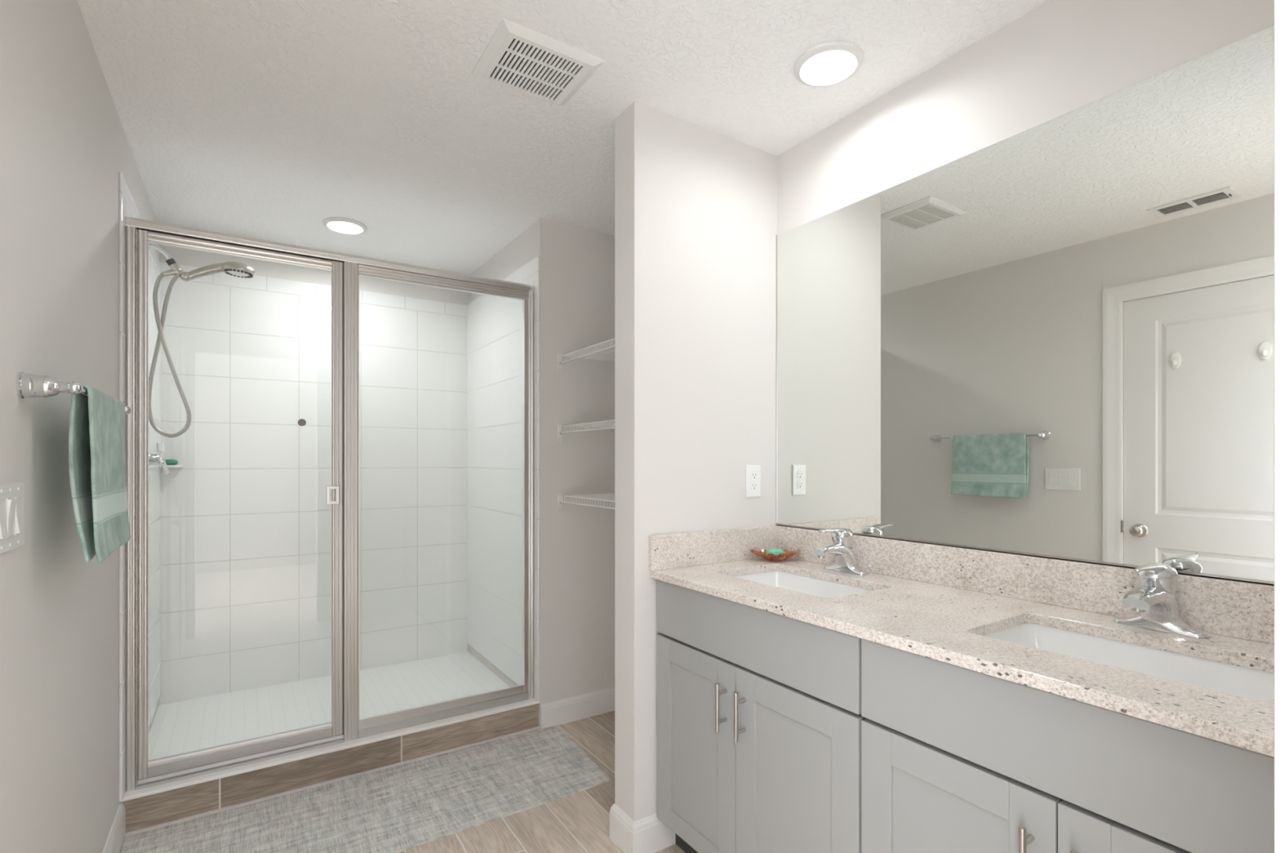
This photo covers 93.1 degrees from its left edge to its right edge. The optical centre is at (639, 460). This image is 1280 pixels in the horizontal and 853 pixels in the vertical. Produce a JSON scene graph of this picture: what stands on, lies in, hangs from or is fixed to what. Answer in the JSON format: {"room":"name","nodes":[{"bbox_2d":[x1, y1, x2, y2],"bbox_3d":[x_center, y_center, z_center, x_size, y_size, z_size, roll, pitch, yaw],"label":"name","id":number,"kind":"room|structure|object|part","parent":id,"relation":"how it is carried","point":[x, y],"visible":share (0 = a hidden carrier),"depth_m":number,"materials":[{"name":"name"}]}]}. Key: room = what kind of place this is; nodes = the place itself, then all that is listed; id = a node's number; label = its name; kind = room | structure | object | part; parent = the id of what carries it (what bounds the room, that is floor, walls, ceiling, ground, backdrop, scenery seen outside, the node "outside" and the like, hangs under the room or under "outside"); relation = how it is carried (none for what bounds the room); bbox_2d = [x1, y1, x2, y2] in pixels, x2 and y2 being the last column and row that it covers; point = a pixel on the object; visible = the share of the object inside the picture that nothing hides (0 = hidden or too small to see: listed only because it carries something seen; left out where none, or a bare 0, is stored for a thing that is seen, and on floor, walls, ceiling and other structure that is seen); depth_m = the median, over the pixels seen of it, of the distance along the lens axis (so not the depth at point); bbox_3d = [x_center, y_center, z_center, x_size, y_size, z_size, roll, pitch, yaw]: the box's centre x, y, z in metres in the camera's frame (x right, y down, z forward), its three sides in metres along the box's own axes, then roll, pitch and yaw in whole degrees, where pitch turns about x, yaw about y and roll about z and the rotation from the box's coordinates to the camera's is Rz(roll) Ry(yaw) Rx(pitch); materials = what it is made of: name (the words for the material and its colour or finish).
{"room":"bathroom","nodes":[
{"label":"bathroom","id":0,"kind":"room"},
{"bbox_2d":[0,0,160,852],"bbox_3d":[-1.389,0.061,1.381,0.129,2.432,3.921,0,0,-33],"label":"wall","id":1,"kind":"structure","parent":0,"point":[64,146],"depth_m":1.39,"materials":[{"name":"white paint"}]},
{"bbox_2d":[0,482,24,554],"bbox_3d":[-1.111,0.100,1.068,0.011,0.118,0.168,0,0,-33],"label":"light switch","id":2,"kind":"object","parent":1,"relation":"attached to","point":[11,495],"visible":1,"depth_m":1.07,"materials":[{"name":"white plastic"}]},
{"bbox_3d":[-1.110,0.100,1.069,0.002,0.069,0.036,0,0,-33],"label":"switch frame","id":3,"kind":"part","parent":2,"relation":"part of","materials":[{"name":"white plastic"}]},
{"bbox_3d":[-1.135,0.100,1.107,0.002,0.069,0.036,0,0,-33],"label":"switch frame","id":4,"kind":"part","parent":2,"relation":"part of","materials":[{"name":"white plastic"}]},
{"bbox_2d":[15,371,132,414],"bbox_3d":[-1.294,-0.141,1.419,0.088,0.051,0.670,0,0,-33],"label":"towel bar","id":5,"kind":"object","parent":1,"relation":"attached to","point":[27,384],"visible":0.68,"depth_m":1.14,"materials":[{"name":"silver metal"}]},
{"bbox_3d":[-1.133,-0.141,1.154,0.069,0.051,0.051,0,0,-33],"label":"post","id":6,"kind":"part","parent":5,"relation":"part of","materials":[{"name":"silver metal"}]},
{"bbox_2d":[68,383,131,563],"bbox_3d":[-1.242,0.027,1.405,0.055,0.368,0.429,0,0,-33],"label":"hand towel","id":7,"kind":"object","parent":5,"relation":"hanging from","point":[96,429],"visible":0.99,"depth_m":1.31,"materials":[{"name":"green fabric"}]},
{"bbox_2d":[102,802,125,852],"bbox_3d":[-1.384,1.219,1.488,0.014,0.116,1.373,0,0,-33],"label":"baseboard","id":8,"kind":"structure","parent":1,"relation":"attached to","point":[116,837],"depth_m":1.95,"materials":[{"name":"white paint"}]},
{"bbox_2d":[148,452,170,475],"bbox_3d":[-2.025,0.002,2.547,0.081,0.117,0.100,0,0,-33],"label":"shower valve","id":9,"kind":"object","parent":1,"relation":"attached to","point":[153,459],"visible":0.83,"depth_m":2.54,"materials":[{"name":"silver metal"}]},
{"bbox_3d":[-2.015,0.018,2.554,0.059,0.085,0.032,0,0,-33],"label":"lever","id":10,"kind":"part","parent":9,"relation":"part of","materials":[{"name":"silver metal"}]},
{"bbox_2d":[157,442,164,452],"bbox_3d":[-2.279,-0.064,2.883,0.023,0.046,0.080,0,0,-33],"label":"block","id":11,"kind":"object","parent":1,"relation":"attached to","point":[161,446],"visible":1,"depth_m":2.85,"materials":[{"name":"white plastic"}]},
{"bbox_2d":[159,465,182,467],"bbox_3d":[-2.291,0.028,2.961,0.088,0.012,0.085,0,0,-33],"label":"soap ledge","id":12,"kind":"object","parent":1,"relation":"attached to","point":[160,466],"visible":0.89,"depth_m":2.94,"materials":[{"name":"white ceramic"}]},
{"bbox_2d":[164,459,177,465],"bbox_3d":[-2.296,0.008,2.962,0.062,0.028,0.044,0,0,-33],"label":"soap","id":13,"kind":"object","parent":12,"relation":"on","point":[169,462],"visible":0.81,"depth_m":2.95,"materials":[{"name":"green"}]},
{"bbox_2d":[148,243,256,437],"bbox_3d":[-1.897,-0.512,2.631,0.389,0.829,0.132,0,0,-33],"label":"shower","id":14,"kind":"object","parent":1,"relation":"attached to","point":[235,268],"visible":0.96,"depth_m":2.57,"materials":[{"name":"silver metal"}]},
{"bbox_3d":[-2.022,-0.886,2.549,0.088,0.082,0.056,0,0,-33],"label":"arm","id":15,"kind":"part","parent":14,"relation":"part of","materials":[{"name":"silver metal"}]},
{"bbox_3d":[-1.858,-0.829,2.656,0.209,0.105,0.041,0,0,-33],"label":"handle","id":16,"kind":"part","parent":14,"relation":"part of","materials":[{"name":"silver metal"}]},
{"bbox_3d":[-1.790,-0.834,2.701,0.080,0.008,0.080,0,0,-33],"label":"plate","id":17,"kind":"part","parent":14,"relation":"part of","materials":[{"name":"white plastic"}]},
{"bbox_2d":[120,697,539,802],"bbox_3d":[-1.158,1.151,2.533,1.534,0.014,0.152,0,0,-33],"label":"sill","id":18,"kind":"structure","parent":1,"relation":"attached to","point":[132,794],"depth_m":2.38,"materials":[{"name":"white stone"}]},
{"bbox_2d":[125,216,533,791],"bbox_3d":[-1.144,0.150,2.506,1.510,1.988,0.065,0,0,-33],"label":"shower door frame","id":19,"kind":"structure","parent":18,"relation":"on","point":[345,725],"depth_m":2.44,"materials":[{"name":"silver metal"}]},
{"bbox_3d":[-1.489,1.086,2.291,0.579,0.050,0.024,0,0,-33],"label":"rail","id":20,"kind":"part","parent":19,"relation":"part of","materials":[{"name":"silver metal"}]},
{"bbox_3d":[-1.485,0.153,2.295,0.646,1.916,0.025,0,0,-33],"label":"door frame","id":21,"kind":"part","parent":19,"relation":"part of","materials":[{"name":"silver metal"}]},
{"bbox_3d":[-1.233,0.138,2.429,0.045,0.072,0.033,0,0,-33],"label":"handle","id":22,"kind":"part","parent":19,"relation":"part of","materials":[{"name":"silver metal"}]},
{"bbox_3d":[-1.189,0.166,2.490,0.054,1.954,0.034,0,0,-33],"label":"post","id":23,"kind":"part","parent":19,"relation":"part of","materials":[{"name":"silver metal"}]},
{"bbox_3d":[-0.853,0.148,2.709,0.747,1.918,0.031,0,0,-33],"label":"fixed frame","id":24,"kind":"part","parent":19,"relation":"part of","materials":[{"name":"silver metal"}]},
{"bbox_2d":[158,244,467,705],"bbox_3d":[-1.751,0.061,3.437,1.531,2.432,0.120,0,0,-33],"label":"wall","id":25,"kind":"structure","parent":0,"point":[246,518],"depth_m":3.28,"materials":[{"name":"white tile"}]},
{"bbox_2d":[148,651,509,760],"bbox_3d":[-1.452,1.238,2.979,1.529,0.078,0.976,0,0,-33],"label":"floor","id":26,"kind":"structure","parent":0,"point":[180,727],"depth_m":2.99,"materials":[{"name":"white tile"}]},
{"bbox_2d":[120,711,685,852],"bbox_3d":[0.335,1.327,0.712,2.345,0.100,7.026,0,0,-33],"label":"floor","id":27,"kind":"structure","parent":0,"point":[579,822],"depth_m":2.12,"materials":[{"name":"beige wood"}]},
{"bbox_2d":[121,703,538,833],"bbox_3d":[-1.155,1.217,2.525,1.530,0.120,0.110,0,0,-33],"label":"curb","id":28,"kind":"object","parent":27,"relation":"on","point":[153,810],"visible":0.57,"depth_m":2.38,"materials":[{"name":"brown tile"}]},
{"bbox_2d":[124,726,539,836],"bbox_3d":[-1.121,1.274,2.473,1.530,0.007,0.014,0,0,-33],"label":"trim","id":29,"kind":"structure","parent":28,"relation":"attached to","point":[255,801],"depth_m":2.37,"materials":[{"name":"white paint"}]},
{"bbox_2d":[120,724,612,852],"bbox_3d":[-0.911,1.275,2.242,1.598,0.004,0.585,0,0,-33],"label":"bath mat","id":30,"kind":"object","parent":27,"relation":"on","point":[397,809],"visible":1,"depth_m":2.23,"materials":[{"name":"fabric"}]},
{"bbox_2d":[656,579,866,852],"bbox_3d":[0.487,0.830,1.799,0.601,0.894,0.782,0,0,-33],"label":"vanity cabinet","id":31,"kind":"object","parent":27,"relation":"on","point":[759,717],"visible":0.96,"depth_m":1.60,"materials":[{"name":"grey wood"}]},
{"bbox_3d":[0.165,0.866,1.827,0.019,0.598,0.378,0,0,-33],"label":"door","id":32,"kind":"part","parent":31,"relation":"part of","materials":[{"name":"grey paint"}]},
{"bbox_3d":[0.226,0.684,1.684,0.038,0.133,0.011,0,0,-33],"label":"handle","id":33,"kind":"part","parent":31,"relation":"part of","materials":[{"name":"silver metal"}]},
{"bbox_3d":[0.267,0.684,1.621,0.038,0.133,0.011,0,0,-33],"label":"handle","id":34,"kind":"part","parent":31,"relation":"part of","materials":[{"name":"silver metal"}]},
{"bbox_3d":[0.275,0.474,1.660,0.019,0.170,0.778,0,0,-33],"label":"drawer","id":35,"kind":"part","parent":31,"relation":"part of","materials":[{"name":"grey paint"}]},
{"bbox_3d":[0.379,0.866,1.500,0.019,0.598,0.396,0,0,-33],"label":"door","id":36,"kind":"part","parent":31,"relation":"part of","materials":[{"name":"grey paint"}]},
{"bbox_2d":[648,525,1274,757],"bbox_3d":[0.697,0.314,1.488,0.590,0.138,1.548,0,0,-33],"label":"countertop","id":37,"kind":"structure","parent":31,"relation":"on","point":[935,602],"depth_m":1.39,"materials":[{"name":"stone"}]},
{"bbox_2d":[750,549,799,560],"bbox_3d":[0.487,0.337,2.168,0.154,0.037,0.122,0,0,-33],"label":"soap dish","id":38,"kind":"object","parent":37,"relation":"on","point":[762,553],"visible":0.88,"depth_m":2.14,"materials":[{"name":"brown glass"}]},
{"bbox_2d":[765,548,784,555],"bbox_3d":[0.484,0.331,2.167,0.066,0.032,0.040,0,0,-1],"label":"soap","id":39,"kind":"object","parent":38,"relation":"in","point":[774,551],"visible":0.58,"depth_m":2.15,"materials":[{"name":"green"}]},
{"bbox_2d":[733,571,873,598],"bbox_3d":[0.481,0.449,1.835,0.344,0.132,0.516,0,0,-33],"label":"sink","id":40,"kind":"object","parent":37,"relation":"in","point":[807,585],"visible":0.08,"depth_m":2.00,"materials":[{"name":"white ceramic"}]},
{"bbox_2d":[812,527,869,575],"bbox_3d":[0.621,0.286,1.929,0.165,0.142,0.162,0,0,-33],"label":"faucet","id":41,"kind":"object","parent":37,"relation":"on","point":[842,538],"visible":1,"depth_m":1.92,"materials":[{"name":"silver metal"}]},
{"bbox_3d":[0.620,0.308,1.929,0.164,0.093,0.070,0,0,-33],"label":"spout","id":42,"kind":"part","parent":41,"relation":"part of","materials":[{"name":"silver metal"}]},
{"bbox_3d":[0.613,0.230,1.924,0.128,0.032,0.048,0,0,-33],"label":"lever","id":43,"kind":"part","parent":41,"relation":"part of","materials":[{"name":"silver metal"}]},
{"bbox_3d":[0.650,0.250,1.949,0.069,0.064,0.069,0,0,-33],"label":"handle","id":44,"kind":"part","parent":41,"relation":"part of","materials":[{"name":"silver metal"}]},
{"bbox_2d":[984,623,1274,700],"bbox_3d":[0.920,0.449,1.162,0.344,0.132,0.516,0,0,-33],"label":"sink","id":45,"kind":"object","parent":37,"relation":"in","point":[1234,680],"visible":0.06,"depth_m":1.24,"materials":[{"name":"white ceramic"}]},
{"bbox_2d":[1113,562,1211,638],"bbox_3d":[1.059,0.286,1.258,0.165,0.142,0.162,0,0,-33],"label":"faucet","id":46,"kind":"object","parent":37,"relation":"on","point":[1154,600],"visible":1,"depth_m":1.25,"materials":[{"name":"silver metal"}]},
{"bbox_3d":[1.059,0.308,1.258,0.164,0.093,0.070,0,0,-33],"label":"spout","id":47,"kind":"part","parent":46,"relation":"part of","materials":[{"name":"silver metal"}]},
{"bbox_3d":[1.051,0.230,1.252,0.128,0.032,0.048,0,0,-33],"label":"lever","id":48,"kind":"part","parent":46,"relation":"part of","materials":[{"name":"silver metal"}]},
{"bbox_3d":[1.089,0.250,1.277,0.069,0.064,0.069,0,0,-33],"label":"handle","id":49,"kind":"part","parent":46,"relation":"part of","materials":[{"name":"silver metal"}]},
{"bbox_2d":[861,639,1274,852],"bbox_3d":[0.907,0.830,1.155,0.601,0.894,0.750,0,0,-33],"label":"vanity cabinet","id":50,"kind":"object","parent":27,"relation":"on","point":[955,759],"visible":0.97,"depth_m":1.04,"materials":[{"name":"grey wood"}]},
{"bbox_3d":[0.595,0.866,1.170,0.019,0.598,0.379,0,0,-33],"label":"door","id":51,"kind":"part","parent":50,"relation":"part of","materials":[{"name":"grey paint"}]},
{"bbox_3d":[0.655,0.684,1.027,0.038,0.133,0.011,0,0,-33],"label":"handle","id":52,"kind":"part","parent":50,"relation":"part of","materials":[{"name":"silver metal"}]},
{"bbox_3d":[0.799,0.866,0.856,0.019,0.598,0.364,0,0,-33],"label":"door","id":53,"kind":"part","parent":50,"relation":"part of","materials":[{"name":"grey paint"}]},
{"bbox_2d":[466,217,614,728],"bbox_3d":[-0.593,0.061,3.524,0.524,2.432,1.202,0,0,-33],"label":"wall","id":54,"kind":"structure","parent":0,"point":[577,264],"depth_m":3.05,"materials":[{"name":"white paint"}]},
{"bbox_2d":[540,686,614,728],"bbox_3d":[-0.256,1.219,3.018,0.513,0.116,0.014,0,0,-33],"label":"baseboard","id":55,"kind":"structure","parent":54,"relation":"attached to","point":[566,710],"depth_m":2.98,"materials":[{"name":"white paint"}]},
{"bbox_2d":[557,337,614,371],"bbox_3d":[0.026,-0.475,2.665,0.420,0.082,0.913,0,0,-33],"label":"wire shelf","id":56,"kind":"object","parent":54,"relation":"attached to","point":[605,350],"visible":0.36,"depth_m":2.85,"materials":[{"name":"white metal"}]},
{"bbox_2d":[76,0,1049,275],"bbox_3d":[-0.500,-1.206,1.991,2.345,0.100,3.971,0,0,-33],"label":"ceiling","id":57,"kind":"structure","parent":0,"point":[269,120],"depth_m":1.93,"materials":[{"name":"white paint"}]},
{"bbox_2d":[322,217,367,234],"bbox_3d":[-1.446,-1.151,2.971,0.196,0.018,0.196,0,0,-33],"label":"recessed light","id":58,"kind":"object","parent":57,"relation":"in","point":[344,225],"visible":1,"depth_m":2.96,"materials":[{"name":"white paint"}]},
{"bbox_2d":[471,18,604,106],"bbox_3d":[-0.302,-1.148,1.776,0.304,0.014,0.264,0,0,-33],"label":"exhaust fan","id":59,"kind":"object","parent":57,"relation":"attached to","point":[521,56],"visible":1,"depth_m":1.75,"materials":[{"name":"white plastic"}]},
{"bbox_2d":[482,32,591,104],"bbox_3d":[-0.304,-1.143,1.778,0.252,0.004,0.226,0,0,-33],"label":"grille","id":60,"kind":"object","parent":59,"relation":"attached to","point":[532,63],"depth_m":1.76,"materials":[{"name":"white plastic"}]},
{"bbox_2d":[793,40,863,87],"bbox_3d":[0.548,-1.151,1.765,0.196,0.018,0.196,0,0,-33],"label":"recessed light","id":61,"kind":"object","parent":57,"relation":"in","point":[827,64],"visible":1,"depth_m":1.75,"materials":[{"name":"white paint"}]},
{"bbox_2d":[614,101,777,822],"bbox_3d":[0.218,0.061,2.173,0.643,2.432,0.122,0,0,-33],"label":"wall partition","id":62,"kind":"structure","parent":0,"point":[695,206],"depth_m":2.05,"materials":[{"name":"white paint"}]},
{"bbox_2d":[609,804,634,852],"bbox_3d":[-0.057,1.219,1.993,0.014,0.116,0.149,0,0,-33],"label":"baseboard","id":63,"kind":"structure","parent":62,"relation":"attached to","point":[621,826],"depth_m":1.99,"materials":[{"name":"white paint"}]},
{"bbox_2d":[633,813,675,852],"bbox_3d":[0.249,1.219,2.112,0.657,0.116,0.014,0,0,-33],"label":"baseboard","id":64,"kind":"structure","parent":62,"relation":"attached to","point":[651,834],"depth_m":1.97,"materials":[{"name":"white paint"}]},
{"bbox_2d":[746,464,760,497],"bbox_3d":[0.417,0.074,2.225,0.072,0.120,0.009,0,0,-33],"label":"electrical outlet","id":65,"kind":"object","parent":62,"relation":"attached to","point":[753,472],"visible":1,"depth_m":2.22,"materials":[{"name":"white plastic"}]},
{"bbox_2d":[750,482,757,489],"bbox_3d":[0.419,0.094,2.222,0.034,0.027,0.003,0,0,-33],"label":"receptacle","id":66,"kind":"object","parent":65,"relation":"attached to","point":[753,486],"depth_m":2.22,"materials":[{"name":"grey plastic"}]},
{"bbox_2d":[750,471,757,479],"bbox_3d":[0.419,0.055,2.222,0.034,0.027,0.003,0,0,-33],"label":"receptacle","id":67,"kind":"object","parent":65,"relation":"attached to","point":[753,475],"depth_m":2.22,"materials":[{"name":"grey plastic"}]},
{"bbox_2d":[777,0,1274,235],"bbox_3d":[0.420,0.061,2.562,0.120,2.432,3.921,0,0,-33],"label":"wall","id":68,"kind":"structure","parent":0,"point":[1060,57],"depth_m":1.61,"materials":[{"name":"white paint"}]},
{"bbox_2d":[557,493,614,510],"bbox_3d":[0.026,0.201,2.665,0.420,0.082,0.913,0,0,-33],"label":"wire shelf","id":69,"kind":"object","parent":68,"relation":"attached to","point":[604,497],"visible":0.38,"depth_m":2.81,"materials":[{"name":"white metal"}]},
{"bbox_2d":[557,419,614,440],"bbox_3d":[0.026,-0.136,2.665,0.420,0.082,0.913,0,0,-33],"label":"wire shelf","id":70,"kind":"object","parent":68,"relation":"attached to","point":[606,424],"visible":0.34,"depth_m":2.82,"materials":[{"name":"white metal"}]},
{"bbox_2d":[776,25,1274,586],"bbox_3d":[0.944,-0.305,1.642,0.008,1.098,1.558,0,0,-33],"label":"wall mirror","id":71,"kind":"object","parent":68,"relation":"attached to","point":[1053,339],"visible":1,"depth_m":1.49,"materials":[{"name":"silver mirror"}]},
{"bbox_2d":[777,525,1274,644],"bbox_3d":[0.936,0.301,1.644,0.020,0.113,1.547,0,0,-33],"label":"backsplash","id":72,"kind":"structure","parent":68,"relation":"attached to","point":[1245,611],"depth_m":1.50,"materials":[{"name":"stone"}]},
{"bbox_3d":[0.553,0.061,0.379,2.045,2.432,0.120,0,0,-33],"label":"wall","id":73,"kind":"structure","parent":0,"visible":0},
{"bbox_2d":[1274,0,1279,852],"bbox_3d":[0.421,0.244,0.302,0.074,2.065,0.136,0,0,-33],"label":"door frame","id":74,"kind":"structure","parent":73,"relation":"attached to","point":[1277,2],"depth_m":0.34,"materials":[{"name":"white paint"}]}
]}

